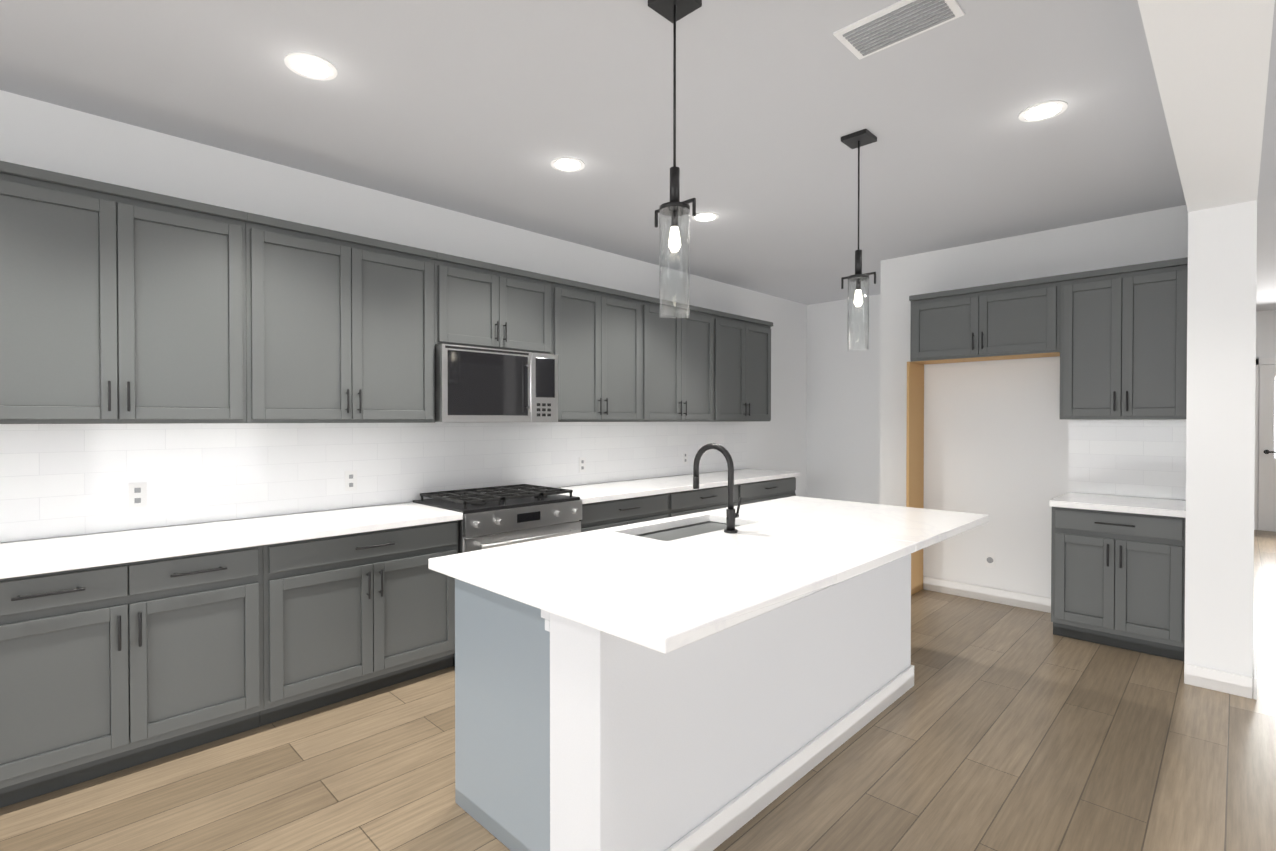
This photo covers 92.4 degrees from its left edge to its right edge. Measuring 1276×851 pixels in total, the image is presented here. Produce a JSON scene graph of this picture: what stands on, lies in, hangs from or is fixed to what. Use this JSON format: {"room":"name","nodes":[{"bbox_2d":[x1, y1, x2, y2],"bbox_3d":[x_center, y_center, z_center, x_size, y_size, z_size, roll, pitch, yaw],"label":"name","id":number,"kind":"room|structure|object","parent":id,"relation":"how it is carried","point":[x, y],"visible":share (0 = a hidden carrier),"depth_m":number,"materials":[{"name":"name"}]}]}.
{"room":"kitchen","nodes":[
{"label":"kitchen","id":0,"kind":"room"},
{"bbox_2d":[0,90,806,542],"bbox_3d":[-2.442,-0.017,3.075,0.150,2.870,13.100,1,1,44],"label":"wall","id":1,"kind":"structure","parent":0,"point":[38,134],"depth_m":3.77,"materials":[{"name":"paint"}]},
{"bbox_2d":[0,161,251,423],"bbox_3d":[-2.377,-0.524,2.769,0.340,1.030,0.971,1,1,44],"label":"upper cabinet","id":2,"kind":"object","parent":1,"relation":"attached to","point":[119,304],"depth_m":2.65,"materials":[{"name":"grey wood"}]},
{"bbox_2d":[252,213,439,422],"bbox_3d":[-1.690,-0.531,3.470,0.340,1.030,0.992,1,1,44],"label":"upper cabinet","id":3,"kind":"object","parent":1,"relation":"attached to","point":[346,326],"depth_m":3.31,"materials":[{"name":"grey wood"}]},
{"bbox_2d":[0,422,746,541],"bbox_3d":[-1.004,0.233,4.427,0.008,0.511,6.240,1,1,44],"label":"tile backsplash","id":4,"kind":"structure","parent":1,"relation":"attached to","point":[57,480],"depth_m":3.44,"materials":[{"name":"white tile"}]},
{"bbox_2d":[128,482,146,507],"bbox_3d":[-2.428,0.339,2.966,0.005,0.120,0.070,1,1,44],"label":"electrical outlet plate","id":5,"kind":"object","parent":4,"relation":"attached to","point":[137,495],"depth_m":2.96,"materials":[{"name":"white plastic"}]},
{"bbox_2d":[345,470,356,490],"bbox_3d":[-1.727,0.332,3.680,0.005,0.120,0.070,1,1,44],"label":"electrical outlet plate","id":6,"kind":"object","parent":4,"relation":"attached to","point":[350,476],"depth_m":3.68,"materials":[{"name":"white plastic"}]},
{"bbox_2d":[579,457,585,471],"bbox_3d":[-0.453,0.320,4.979,0.005,0.120,0.070,1,1,44],"label":"electrical outlet plate","id":7,"kind":"object","parent":4,"relation":"attached to","point":[582,461],"depth_m":4.98,"materials":[{"name":"white plastic"}]},
{"bbox_2d":[683,451,687,463],"bbox_3d":[0.457,0.311,5.907,0.005,0.120,0.070,1,1,44],"label":"electrical outlet plate","id":8,"kind":"object","parent":4,"relation":"attached to","point":[685,454],"depth_m":5.91,"materials":[{"name":"white plastic"}]},
{"bbox_2d":[440,253,551,353],"bbox_3d":[-1.033,-0.775,4.137,0.340,0.555,0.884,1,1,44],"label":"upper cabinet","id":9,"kind":"object","parent":1,"relation":"attached to","point":[483,304],"depth_m":3.99,"materials":[{"name":"grey wood"}]},
{"bbox_2d":[435,344,557,421],"bbox_3d":[-0.992,-0.259,4.102,0.454,0.470,0.876,1,1,44],"label":"microwave","id":10,"kind":"object","parent":9,"relation":"attached to","point":[475,384],"visible":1,"depth_m":3.92,"materials":[{"name":"silver metal"}]},
{"bbox_2d":[552,276,643,421],"bbox_3d":[-0.402,-0.543,4.782,0.340,1.030,0.918,1,1,44],"label":"upper cabinet","id":11,"kind":"object","parent":1,"relation":"attached to","point":[598,331],"depth_m":4.64,"materials":[{"name":"grey wood"}]},
{"bbox_2d":[644,295,715,421],"bbox_3d":[0.256,-0.549,5.453,0.340,1.030,0.960,1,1,44],"label":"upper cabinet","id":12,"kind":"object","parent":1,"relation":"attached to","point":[680,353],"depth_m":5.31,"materials":[{"name":"grey wood"}]},
{"bbox_2d":[716,311,772,421],"bbox_3d":[0.935,-0.556,6.145,0.340,1.030,0.980,1,1,44],"label":"upper cabinet","id":13,"kind":"object","parent":1,"relation":"attached to","point":[743,344],"depth_m":5.99,"materials":[{"name":"grey wood"}]},
{"bbox_2d":[0,0,1275,310],"bbox_3d":[3.497,-1.486,1.368,11.300,0.100,19.000,1,1,44],"label":"ceiling","id":14,"kind":"structure","parent":0,"point":[490,110],"depth_m":2.81,"materials":[{"name":"grey paint"}]},
{"bbox_2d":[284,52,336,80],"bbox_3d":[-1.315,-1.442,2.460,0.189,0.007,0.189,0,1,38],"label":"recessed light","id":15,"kind":"object","parent":14,"relation":"in","point":[310,66],"depth_m":2.45,"materials":[{"name":"white"}]},
{"bbox_2d":[551,157,584,171],"bbox_3d":[-0.391,-1.451,3.403,0.189,0.007,0.189,0,1,35],"label":"recessed light","id":16,"kind":"object","parent":14,"relation":"in","point":[566,164],"depth_m":3.39,"materials":[{"name":"white"}]},
{"bbox_2d":[648,0,701,317],"bbox_3d":[0.124,-0.907,2.076,0.178,1.070,0.130,1,1,44],"label":"pendant light","id":17,"kind":"object","parent":14,"relation":"hanging from","point":[673,12],"visible":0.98,"depth_m":2.07,"materials":[{"name":"clear glass"}]},
{"bbox_2d":[692,212,718,221],"bbox_3d":[0.471,-1.459,4.281,0.189,0.007,0.189,0,1,38],"label":"recessed light","id":18,"kind":"object","parent":14,"relation":"in","point":[702,216],"depth_m":4.26,"materials":[{"name":"white"}]},
{"bbox_2d":[841,129,876,350],"bbox_3d":[1.112,-0.917,3.083,0.178,1.070,0.130,1,1,44],"label":"pendant light","id":19,"kind":"object","parent":14,"relation":"hanging from","point":[859,139],"visible":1,"depth_m":3.07,"materials":[{"name":"clear glass"}]},
{"bbox_2d":[833,0,964,59],"bbox_3d":[0.929,-1.437,2.192,0.380,0.012,0.220,1,1,44],"label":"ceiling vent","id":20,"kind":"object","parent":14,"relation":"in","point":[890,25],"visible":1,"depth_m":2.18,"materials":[{"name":"white metal"}]},
{"bbox_2d":[1018,100,1067,121],"bbox_3d":[1.864,-1.445,2.816,0.189,0.007,0.189,0,1,38],"label":"recessed light","id":21,"kind":"object","parent":14,"relation":"in","point":[1045,110],"depth_m":2.81,"materials":[{"name":"white"}]},
{"bbox_2d":[0,530,1275,850],"bbox_3d":[3.497,1.474,1.395,11.300,0.080,19.000,1,1,44],"label":"floor","id":22,"kind":"structure","parent":0,"point":[1002,728],"depth_m":2.50,"materials":[{"name":"brown wood"}]},
{"bbox_2d":[0,545,267,807],"bbox_3d":[-2.277,0.985,2.688,0.615,0.874,0.965,1,1,44],"label":"base cabinet","id":23,"kind":"object","parent":22,"relation":"on","point":[122,649],"depth_m":2.47,"materials":[{"name":"grey wood"}]},
{"bbox_2d":[0,502,462,580],"bbox_3d":[-2.260,0.526,2.677,0.648,0.040,2.939,1,1,44],"label":"countertop","id":24,"kind":"structure","parent":23,"relation":"on","point":[32,558],"depth_m":2.79,"materials":[{"name":"white stone"}]},
{"bbox_2d":[268,521,457,723],"bbox_3d":[-1.591,0.979,3.387,0.615,0.874,0.993,1,1,44],"label":"base cabinet","id":25,"kind":"object","parent":22,"relation":"on","point":[356,614],"depth_m":3.12,"materials":[{"name":"grey wood"}]},
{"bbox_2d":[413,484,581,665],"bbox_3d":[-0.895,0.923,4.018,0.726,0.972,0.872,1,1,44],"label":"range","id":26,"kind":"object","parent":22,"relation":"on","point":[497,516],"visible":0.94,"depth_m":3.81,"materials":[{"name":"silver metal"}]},
{"bbox_2d":[579,493,671,534],"bbox_3d":[-0.296,0.966,4.707,0.615,0.874,0.938,1,1,44],"label":"base cabinet","id":27,"kind":"object","parent":22,"relation":"on","point":[605,514],"depth_m":4.48,"materials":[{"name":"grey wood"}]},
{"bbox_2d":[546,469,799,504],"bbox_3d":[0.401,0.501,5.390,0.648,0.040,2.899,1,1,44],"label":"countertop","id":28,"kind":"structure","parent":27,"relation":"on","point":[621,490],"depth_m":5.02,"materials":[{"name":"white stone"}]},
{"bbox_2d":[447,555,913,850],"bbox_3d":[0.374,0.984,2.822,0.912,0.873,2.298,1,1,44],"label":"kitchen island","id":29,"kind":"object","parent":22,"relation":"on","point":[724,675],"depth_m":2.07,"materials":[{"name":"white paint"}]},
{"bbox_2d":[428,496,988,654],"bbox_3d":[0.580,0.525,2.882,1.226,0.040,2.710,1,1,44],"label":"island countertop","id":30,"kind":"structure","parent":29,"relation":"on","point":[665,592],"depth_m":2.28,"materials":[{"name":"white stone"}]},
{"bbox_2d":[635,521,737,535],"bbox_3d":[0.264,0.641,3.061,0.348,0.193,0.748,1,1,44],"label":"sink","id":31,"kind":"object","parent":30,"relation":"in","point":[705,527],"depth_m":3.20,"materials":[{"name":"metal"}]},
{"bbox_2d":[693,443,741,532],"bbox_3d":[0.383,0.294,2.968,0.257,0.418,0.103,1,1,44],"label":"faucet","id":32,"kind":"object","parent":30,"relation":"on","point":[731,515],"depth_m":2.88,"materials":[{"name":"black metal"}]},
{"bbox_2d":[672,485,739,527],"bbox_3d":[0.361,0.960,5.377,0.615,0.874,0.940,1,1,44],"label":"base cabinet","id":33,"kind":"object","parent":22,"relation":"on","point":[696,500],"depth_m":5.11,"materials":[{"name":"grey wood"}]},
{"bbox_2d":[740,477,795,504],"bbox_3d":[1.044,0.954,6.073,0.615,0.874,1.010,1,1,44],"label":"base cabinet","id":34,"kind":"object","parent":22,"relation":"on","point":[759,491],"depth_m":5.83,"materials":[{"name":"grey wood"}]},
{"bbox_2d":[1049,492,1185,660],"bbox_3d":[3.181,0.952,4.029,0.681,0.915,0.652,1,1,44],"label":"base cabinet","id":35,"kind":"object","parent":22,"relation":"on","point":[1117,571],"visible":0.96,"depth_m":3.82,"materials":[{"name":"grey wood"}]},
{"bbox_2d":[1049,492,1185,517],"bbox_3d":[3.183,0.514,4.027,0.681,0.040,0.645,1,1,44],"label":"countertop","id":36,"kind":"structure","parent":35,"relation":"on","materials":[{"name":"white stone"}]},
{"bbox_2d":[806,294,879,503],"bbox_3d":[2.932,-0.052,6.874,2.200,2.870,0.150,1,1,44],"label":"wall","id":37,"kind":"structure","parent":0,"point":[843,423],"depth_m":7.25,"materials":[{"name":"paint"}]},
{"bbox_2d":[880,205,1187,597],"bbox_3d":[3.064,-0.032,4.713,2.355,2.870,0.150,1,1,44],"label":"wall","id":38,"kind":"structure","parent":0,"point":[996,441],"depth_m":4.84,"materials":[{"name":"paint"}]},
{"bbox_2d":[907,275,1057,364],"bbox_3d":[2.682,-0.782,4.724,1.017,0.530,0.335,1,1,44],"label":"upper cabinet","id":39,"kind":"object","parent":38,"relation":"attached to","point":[1015,319],"depth_m":4.57,"materials":[{"name":"grey wood"}]},
{"bbox_2d":[924,576,1050,612],"bbox_3d":[2.804,1.346,4.863,1.018,0.110,0.014,1,1,44],"label":"baseboard","id":40,"kind":"structure","parent":38,"relation":"attached to","point":[1022,600],"depth_m":4.86,"materials":[{"name":"white wood"}]},
{"bbox_2d":[985,552,994,567],"bbox_3d":[2.802,1.071,4.867,0.070,0.120,0.007,1,1,44],"label":"electrical outlet plate","id":41,"kind":"object","parent":38,"relation":"attached to","point":[989,560],"visible":1,"depth_m":4.87,"materials":[{"name":"white plastic"}]},
{"bbox_2d":[1058,257,1187,418],"bbox_3d":[3.289,-0.542,4.130,0.684,1.000,0.335,1,1,44],"label":"upper cabinet","id":42,"kind":"object","parent":38,"relation":"attached to","point":[1115,339],"depth_m":4.00,"materials":[{"name":"grey wood"}]},
{"bbox_2d":[1068,420,1185,499],"bbox_3d":[3.413,0.224,4.259,0.683,0.531,0.008,1,1,44],"label":"tile backsplash","id":43,"kind":"structure","parent":38,"relation":"attached to","point":[1142,458],"depth_m":4.25,"materials":[{"name":"white tile"}]},
{"bbox_2d":[1137,0,1274,677],"bbox_3d":[0.081,0.010,0.180,0.265,2.870,10.500,1,1,44],"label":"wall","id":44,"kind":"structure","parent":0,"point":[1210,59],"depth_m":3.19,"materials":[{"name":"paint"}]},
{"bbox_2d":[1248,630,1256,699],"bbox_3d":[3.574,1.359,3.556,0.019,0.110,1.106,1,1,44],"label":"baseboard","id":45,"kind":"structure","parent":44,"relation":"attached to","point":[1252,682],"depth_m":3.17,"materials":[{"name":"white wood"}]},
{"bbox_2d":[1256,310,1275,478],"bbox_3d":[4.059,0.013,-0.116,8.400,2.870,17.650,1,1,44],"label":"wall","id":46,"kind":"structure","parent":0,"point":[1265,334],"depth_m":7.98,"materials":[{"name":"paint"}]},
{"bbox_2d":[1254,358,1275,531],"bbox_3d":[8.442,0.250,7.675,1.090,2.250,0.085,1,1,44],"label":"door","id":47,"kind":"structure","parent":46,"relation":"in","point":[1265,482],"depth_m":7.95,"materials":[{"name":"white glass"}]}
]}

